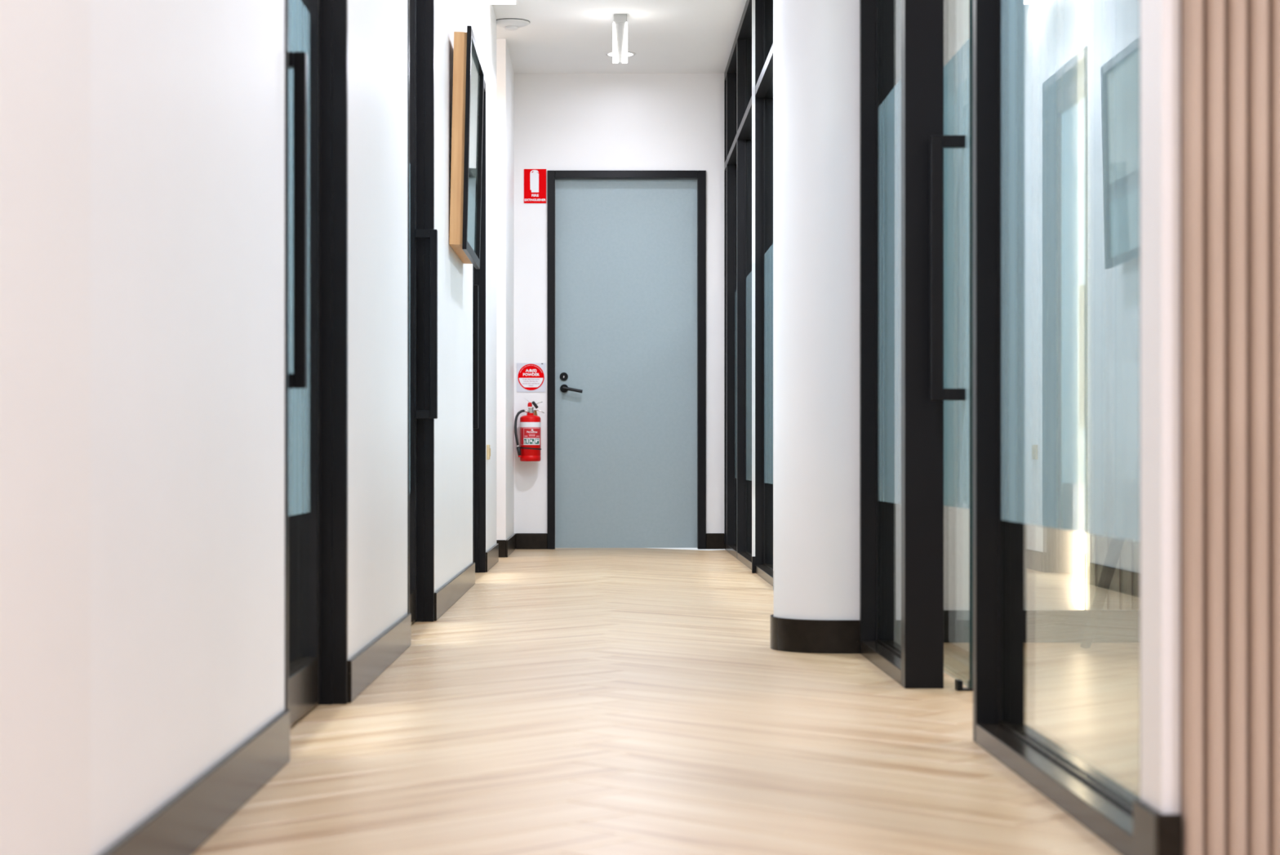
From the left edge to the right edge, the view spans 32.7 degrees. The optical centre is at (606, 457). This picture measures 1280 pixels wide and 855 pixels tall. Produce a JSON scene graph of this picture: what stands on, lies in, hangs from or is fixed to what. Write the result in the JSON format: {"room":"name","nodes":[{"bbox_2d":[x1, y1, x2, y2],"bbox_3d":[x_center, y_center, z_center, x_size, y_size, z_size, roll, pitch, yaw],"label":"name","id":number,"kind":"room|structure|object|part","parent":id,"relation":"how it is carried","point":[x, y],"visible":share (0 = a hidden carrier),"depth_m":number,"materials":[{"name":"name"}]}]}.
{"room":"office corridor","nodes":[
{"label":"office corridor","id":0,"kind":"room"},
{"bbox_2d":[0,0,496,854],"bbox_3d":[-0.611,-0.833,3.850,0.134,2.700,14.100,0,0,0],"label":"wall","id":1,"kind":"structure","parent":0,"point":[188,96],"depth_m":2.76,"materials":[{"name":"white paint"}]},
{"bbox_2d":[99,708,289,854],"bbox_3d":[-0.543,0.472,3.007,0.010,0.090,1.415,0,0,0],"label":"baseboard","id":2,"kind":"structure","parent":1,"relation":"attached to","point":[184,822],"depth_m":2.98,"materials":[{"name":"grey wood"}]},
{"bbox_2d":[284,0,347,726],"bbox_3d":[-0.604,-0.589,4.160,0.149,2.212,0.884,0,0,0],"label":"door","id":3,"kind":"structure","parent":1,"relation":"in","point":[316,31],"depth_m":4.57,"materials":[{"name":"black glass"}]},
{"bbox_3d":[-0.540,-0.419,3.850,0.022,0.592,0.028,0,0,0],"label":"handle","id":4,"kind":"part","parent":3,"relation":"part of","materials":[{"name":"black metal"}]},
{"bbox_3d":[-0.618,0.461,4.157,0.042,0.097,0.726,0,0,0],"label":"rail","id":5,"kind":"part","parent":3,"relation":"part of","materials":[{"name":"black metal"}]},
{"bbox_2d":[347,613,411,702],"bbox_3d":[-0.543,0.472,5.310,0.010,0.090,1.410,0,0,0],"label":"baseboard","id":6,"kind":"structure","parent":1,"relation":"attached to","point":[366,664],"depth_m":5.13,"materials":[{"name":"grey wood"}]},
{"bbox_2d":[407,0,437,622],"bbox_3d":[-0.604,-0.589,6.465,0.149,2.212,0.894,0,0,0],"label":"door","id":7,"kind":"structure","parent":1,"relation":"in","point":[422,237],"depth_m":6.88,"materials":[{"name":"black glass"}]},
{"bbox_3d":[-0.618,0.461,6.462,0.042,0.097,0.736,0,0,0],"label":"rail","id":8,"kind":"part","parent":7,"relation":"part of","materials":[{"name":"black metal"}]},
{"bbox_3d":[-0.540,-0.419,6.830,0.022,0.592,0.028,0,0,0],"label":"handle","id":9,"kind":"part","parent":7,"relation":"part of","materials":[{"name":"metal"}]},
{"bbox_2d":[434,561,475,621],"bbox_3d":[-0.543,0.472,7.935,0.010,0.090,2.040,0,0,0],"label":"baseboard","id":10,"kind":"structure","parent":1,"relation":"attached to","point":[445,597],"depth_m":7.68,"materials":[{"name":"grey wood"}]},
{"bbox_2d":[448,25,484,269],"bbox_3d":[-0.507,-1.113,7.970,0.062,0.776,0.800,1,0,0],"label":"picture frame","id":11,"kind":"object","parent":1,"relation":"attached to","point":[468,91],"visible":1,"depth_m":7.59,"materials":[{"name":"brown wood"}]},
{"bbox_3d":[-0.484,-1.113,7.587,0.015,0.776,0.034,1,0,0],"label":"frame","id":12,"kind":"part","parent":11,"relation":"part of","materials":[{"name":"black metal"}]},
{"bbox_3d":[-0.492,-0.742,7.970,0.015,0.034,0.732,1,0,0],"label":"frame","id":13,"kind":"part","parent":11,"relation":"part of","materials":[{"name":"black metal"}]},
{"bbox_3d":[-0.476,-1.484,7.970,0.015,0.034,0.732,1,0,0],"label":"frame","id":14,"kind":"part","parent":11,"relation":"part of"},
{"bbox_3d":[-0.484,-1.113,8.353,0.015,0.776,0.034,1,0,0],"label":"frame","id":15,"kind":"part","parent":11,"relation":"part of","materials":[{"name":"black metal"}]},
{"bbox_2d":[472,80,485,572],"bbox_3d":[-0.604,-0.589,9.415,0.149,2.212,0.914,0,0,0],"label":"door","id":16,"kind":"structure","parent":1,"relation":"in","point":[478,275],"depth_m":9.85,"materials":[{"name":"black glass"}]},
{"bbox_3d":[-0.540,-0.419,9.020,0.022,0.592,0.028,0,0,0],"label":"handle","id":17,"kind":"part","parent":16,"relation":"part of","materials":[{"name":"black metal"}]},
{"bbox_2d":[486,444,490,459],"bbox_3d":[-0.540,-0.027,10.030,0.016,0.068,0.090,0,0,0],"label":"wall outlet","id":18,"kind":"object","parent":1,"relation":"attached to","point":[488,449],"visible":1,"depth_m":9.99,"materials":[{"name":"beige plastic"}]},
{"bbox_2d":[485,543,498,572],"bbox_3d":[-0.543,0.472,10.387,0.010,0.090,1.025,0,0,0],"label":"baseboard","id":19,"kind":"structure","parent":1,"relation":"attached to","point":[492,554],"depth_m":10.26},
{"bbox_2d":[496,39,514,540],"bbox_3d":[-1.911,-0.833,11.870,2.777,2.700,1.020,0,0,0],"label":"wall","id":20,"kind":"structure","parent":0,"point":[504,71],"depth_m":11.36,"materials":[{"name":"white paint"}]},
{"bbox_2d":[496,539,506,557],"bbox_3d":[-1.911,0.472,11.355,2.777,0.090,0.010,0,0,0],"label":"baseboard","id":21,"kind":"structure","parent":20,"relation":"attached to","point":[502,543],"depth_m":11.35,"materials":[{"name":"black wood"}]},
{"bbox_2d":[506,533,515,557],"bbox_3d":[-0.518,0.472,11.865,0.010,0.090,1.030,0,0,0],"label":"baseboard","id":22,"kind":"structure","parent":20,"relation":"attached to","point":[510,541],"depth_m":11.70,"materials":[{"name":"black wood"}]},
{"bbox_2d":[514,73,724,533],"bbox_3d":[0.150,-0.833,12.440,6.900,2.700,0.120,0,0,0],"label":"wall","id":23,"kind":"structure","parent":0,"point":[563,122],"depth_m":12.38,"materials":[{"name":"white paint"}]},
{"bbox_2d":[514,397,544,461],"bbox_3d":[-0.435,-0.160,12.299,0.130,0.357,0.159,0,0,42],"label":"fire extinguisher","id":24,"kind":"object","parent":23,"relation":"attached to","point":[529,450],"visible":1,"depth_m":12.26,"materials":[{"name":"red metal"}]},
{"bbox_3d":[-0.416,-0.140,12.254,0.090,0.051,0.021,0,0,-15],"label":"label panel","id":25,"kind":"part","parent":24,"relation":"part of","materials":[{"name":"red"}]},
{"bbox_2d":[516,363,545,391],"bbox_3d":[-0.426,-0.457,12.377,0.164,0.164,0.005,0,0,0],"label":"sign","id":26,"kind":"object","parent":23,"relation":"attached to","point":[531,377],"visible":1,"depth_m":12.38,"materials":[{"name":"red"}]},
{"bbox_3d":[-0.427,-0.428,12.375,0.137,0.054,0.001,0,0,0],"label":"white panel","id":27,"kind":"part","parent":26,"relation":"part of","materials":[{"name":"white plastic"}]},
{"bbox_2d":[515,533,546,549],"bbox_3d":[-0.423,0.472,12.375,0.179,0.090,0.010,0,0,0],"label":"baseboard","id":28,"kind":"structure","parent":23,"relation":"attached to","point":[523,540],"depth_m":12.37,"materials":[{"name":"black wood"}]},
{"bbox_2d":[524,168,546,203],"bbox_3d":[-0.404,-1.543,12.378,0.127,0.194,0.004,0,0,0],"label":"fire sign","id":29,"kind":"object","parent":23,"relation":"attached to","point":[535,180],"visible":1,"depth_m":12.38,"materials":[{"name":"red plastic"}]},
{"bbox_2d":[546,170,706,549],"bbox_3d":[0.116,-0.557,12.419,0.900,2.148,0.122,0,0,0],"label":"door","id":30,"kind":"structure","parent":23,"relation":"in","point":[626,250],"depth_m":12.42,"materials":[{"name":"blue paint"}]},
{"bbox_3d":[-0.191,-0.388,12.387,0.115,0.039,0.058,0,0,0],"label":"lever","id":31,"kind":"part","parent":30,"relation":"part of","materials":[{"name":"black metal"}]},
{"bbox_2d":[706,533,724,549],"bbox_3d":[0.618,0.472,12.375,0.104,0.090,0.010,0,0,0],"label":"baseboard","id":32,"kind":"structure","parent":23,"relation":"attached to","point":[713,540],"depth_m":12.37,"materials":[{"name":"black wood"}]},
{"bbox_2d":[724,66,726,550],"bbox_3d":[0.714,-0.833,12.250,0.087,2.700,0.240,0,0,0],"label":"window","id":33,"kind":"structure","parent":23,"relation":"in","point":[725,73],"depth_m":12.34,"materials":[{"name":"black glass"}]},
{"bbox_2d":[492,0,746,73],"bbox_3d":[0.150,-2.223,4.640,6.900,0.080,15.680,0,0,0],"label":"ceiling","id":34,"kind":"structure","parent":0,"point":[561,36],"depth_m":11.25,"materials":[{"name":"paint"}]},
{"bbox_2d":[488,0,515,4],"bbox_3d":[-0.483,-2.150,9.980,0.123,0.066,0.400,0,0,0],"label":"ceiling light","id":35,"kind":"object","parent":34,"relation":"attached to","point":[491,2],"visible":1,"depth_m":10.13,"materials":[{"name":"white plastic"}]},
{"bbox_2d":[496,17,529,30],"bbox_3d":[-0.476,-2.164,10.920,0.189,0.038,0.189,0,0,0],"label":"ceiling vent","id":36,"kind":"object","parent":34,"relation":"in","point":[508,24],"visible":0.94,"depth_m":10.87,"materials":[{"name":"white plastic"}]},
{"bbox_2d":[612,13,627,62],"bbox_3d":[0.068,-2.067,10.753,0.073,0.232,0.074,0,0,0],"label":"ceiling light","id":37,"kind":"object","parent":34,"relation":"attached to","point":[620,27],"visible":1,"depth_m":10.72,"materials":[{"name":"grey plastic"}]},
{"bbox_2d":[604,51,635,57],"bbox_3d":[0.077,-2.181,11.780,0.168,0.004,0.168,0,0,0],"label":"recessed light","id":38,"kind":"object","parent":34,"relation":"in","point":[610,53],"visible":0.46,"depth_m":11.77,"materials":[{"name":"white plastic"}]},
{"bbox_2d":[192,547,1139,854],"bbox_3d":[0.281,0.537,4.614,7.162,0.040,16.438,0,0,0],"label":"floor","id":39,"kind":"structure","parent":0,"point":[571,700],"depth_m":4.01,"materials":[{"name":"beige wood"}]},
{"bbox_2d":[726,32,737,558],"bbox_3d":[0.714,-0.833,11.650,0.087,2.700,0.960,0,0,0],"label":"window","id":40,"kind":"structure","parent":39,"relation":"on","point":[731,66],"depth_m":12.11,"materials":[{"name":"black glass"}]},
{"bbox_3d":[0.714,0.496,11.650,0.087,0.042,0.910,0,0,0],"label":"sill","id":41,"kind":"part","parent":40,"relation":"part of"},
{"bbox_3d":[0.720,-0.574,11.650,0.008,2.109,0.910,0,0,0],"label":"pane","id":42,"kind":"part","parent":40,"relation":"part of","materials":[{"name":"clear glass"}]},
{"bbox_3d":[0.720,-1.903,11.650,0.008,0.470,0.910,0,0,0],"label":"pane","id":43,"kind":"part","parent":40,"relation":"part of","materials":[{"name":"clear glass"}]},
{"bbox_2d":[737,0,751,569],"bbox_3d":[0.714,-0.833,10.530,0.087,2.700,1.280,0,0,0],"label":"window","id":44,"kind":"structure","parent":39,"relation":"on","point":[744,28],"depth_m":11.14,"materials":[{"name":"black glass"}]},
{"bbox_3d":[0.714,0.496,10.530,0.087,0.042,1.230,0,0,0],"label":"sill","id":45,"kind":"part","parent":44,"relation":"part of","materials":[{"name":"black metal"}]},
{"bbox_3d":[0.720,-0.574,10.530,0.008,2.109,1.230,0,0,0],"label":"pane","id":46,"kind":"part","parent":44,"relation":"part of","materials":[{"name":"clear glass"}]},
{"bbox_3d":[0.720,-1.903,10.530,0.008,0.470,1.230,0,0,0],"label":"pane","id":47,"kind":"part","parent":44,"relation":"part of","materials":[{"name":"clear glass"}]},
{"bbox_2d":[751,0,773,586],"bbox_3d":[0.706,-0.833,9.250,0.102,2.700,1.280,0,0,0],"label":"window","id":48,"kind":"structure","parent":39,"relation":"on","point":[763,8],"depth_m":9.80,"materials":[{"name":"clear glass"}]},
{"bbox_3d":[0.714,0.496,9.250,0.087,0.042,1.230,0,0,0],"label":"sill","id":49,"kind":"part","parent":48,"relation":"part of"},
{"bbox_3d":[0.720,-0.574,9.250,0.008,2.109,1.230,0,0,0],"label":"pane","id":50,"kind":"part","parent":48,"relation":"part of","materials":[{"name":"clear glass"}]},
{"bbox_3d":[0.720,-1.903,9.250,0.008,0.470,1.230,0,0,0],"label":"pane","id":51,"kind":"part","parent":48,"relation":"part of","materials":[{"name":"clear glass"}]},
{"bbox_3d":[0.713,-0.833,7.970,0.087,2.700,1.280,0,0,0],"label":"window","id":52,"kind":"structure","parent":39,"relation":"on","visible":0},
{"bbox_2d":[773,0,773,589],"bbox_3d":[0.662,-0.831,8.550,0.014,2.695,0.028,0,0,0],"label":"trim","id":53,"kind":"structure","parent":52,"relation":"attached to","point":[773,0],"depth_m":8.55,"materials":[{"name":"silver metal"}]},
{"bbox_2d":[773,0,901,645],"bbox_3d":[0.657,-0.833,5.926,0.405,2.700,0.300,0,0,0],"label":"column","id":54,"kind":"structure","parent":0,"point":[816,42],"depth_m":5.78,"materials":[{"name":"white paint"}]},
{"bbox_2d":[769,613,859,653],"bbox_3d":[0.558,0.473,5.926,0.225,0.088,0.318,0,0,0],"label":"baseboard","id":55,"kind":"structure","parent":54,"relation":"attached to","point":[786,634],"depth_m":5.78,"materials":[{"name":"black wood"}]},
{"bbox_2d":[859,0,943,688],"bbox_3d":[0.714,-0.833,5.328,0.087,2.700,0.876,0,0,0],"label":"window","id":56,"kind":"structure","parent":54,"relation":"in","point":[918,662],"depth_m":5.36,"materials":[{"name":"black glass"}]},
{"bbox_3d":[0.714,0.496,5.346,0.087,0.042,0.781,0,0,0],"label":"sill","id":57,"kind":"part","parent":56,"relation":"part of","materials":[{"name":"black metal"}]},
{"bbox_3d":[0.720,-0.574,5.346,0.008,2.109,0.781,0,0,0],"label":"pane","id":58,"kind":"part","parent":56,"relation":"part of","materials":[{"name":"clear glass"}]},
{"bbox_2d":[929,0,973,690],"bbox_3d":[0.777,-0.601,4.875,0.115,2.235,1.770,0,0,0],"label":"door","id":59,"kind":"structure","parent":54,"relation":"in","point":[949,141],"depth_m":4.83,"materials":[{"name":"clear glass"}]},
{"bbox_3d":[0.733,-0.421,4.842,0.026,0.587,0.028,0,0,0],"label":"handle","id":60,"kind":"part","parent":59,"relation":"part of","materials":[{"name":"black metal"}]},
{"bbox_3d":[0.800,-0.569,5.255,0.009,2.148,0.950,0,0,0],"label":"pane","id":61,"kind":"part","parent":59,"relation":"part of","materials":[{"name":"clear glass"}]},
{"bbox_2d":[943,0,1078,609],"bbox_3d":[2.230,-0.833,6.190,2.740,2.700,0.140,0,0,0],"label":"wall","id":62,"kind":"structure","parent":0,"point":[1050,553],"depth_m":6.12,"materials":[{"name":"white paint"}]},
{"bbox_2d":[943,609,1139,642],"bbox_3d":[2.230,0.472,6.114,2.740,0.090,0.012,0,0,0],"label":"baseboard","id":63,"kind":"structure","parent":62,"relation":"attached to","point":[1039,625],"depth_m":6.11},
{"bbox_2d":[1077,531,1084,609],"bbox_3d":[1.331,-0.877,6.107,0.014,2.604,0.025,0,0,0],"label":"led strip","id":64,"kind":"object","parent":62,"relation":"attached to","point":[1080,535],"visible":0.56,"depth_m":6.09,"materials":[{"name":"white plastic"}]},
{"bbox_2d":[1077,531,1079,608],"bbox_3d":[1.324,-0.877,6.108,0.001,2.600,0.024,0,0,0],"label":"diffuser","id":65,"kind":"object","parent":64,"relation":"attached to","point":[1078,533],"depth_m":6.11,"materials":[{"name":"white"}]},
{"bbox_2d":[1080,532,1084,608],"bbox_3d":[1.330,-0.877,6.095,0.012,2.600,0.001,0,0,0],"label":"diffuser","id":66,"kind":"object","parent":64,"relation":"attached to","point":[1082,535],"depth_m":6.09,"materials":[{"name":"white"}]},
{"bbox_2d":[1084,0,1139,609],"bbox_3d":[1.712,-0.877,6.107,0.748,2.604,0.024,0,0,0],"label":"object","id":67,"kind":"structure","parent":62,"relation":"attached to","point":[1123,593],"depth_m":6.10,"materials":[{"name":"white"}]},
{"bbox_2d":[1140,0,1180,813],"bbox_3d":[2.135,-0.833,2.683,2.930,2.700,0.105,0,0,0],"label":"wall","id":68,"kind":"structure","parent":0,"point":[1160,20],"depth_m":2.64,"materials":[{"name":"white paint"}]},
{"bbox_2d":[973,0,1140,854],"bbox_3d":[0.714,-0.833,3.360,0.087,2.700,1.250,0,0,0],"label":"window","id":69,"kind":"structure","parent":68,"relation":"in","point":[1002,28],"depth_m":3.54,"materials":[{"name":"clear glass"}]},
{"bbox_3d":[0.714,0.496,3.345,0.087,0.042,1.211,0,0,0],"label":"sill","id":70,"kind":"part","parent":69,"relation":"part of","materials":[{"name":"metal"}]},
{"bbox_2d":[1133,798,1162,854],"bbox_3d":[0.665,0.472,2.678,0.010,0.090,0.115,0,0,0],"label":"baseboard","id":71,"kind":"structure","parent":68,"relation":"attached to","point":[1144,815],"depth_m":2.68,"materials":[{"name":"grey wood"}]},
{"bbox_2d":[1155,813,1182,854],"bbox_3d":[0.675,0.472,2.615,0.030,0.090,0.010,0,0,0],"label":"baseboard","id":72,"kind":"structure","parent":68,"relation":"attached to","point":[1168,826],"depth_m":2.61,"materials":[{"name":"black wood"}]},
{"bbox_2d":[1180,0,1279,854],"bbox_3d":[1.268,-0.831,2.618,1.153,2.696,0.022,0,0,0],"label":"panel","id":73,"kind":"object","parent":68,"relation":"attached to","point":[1230,49],"visible":1,"depth_m":2.61,"materials":[{"name":"brown wood"}]}
]}

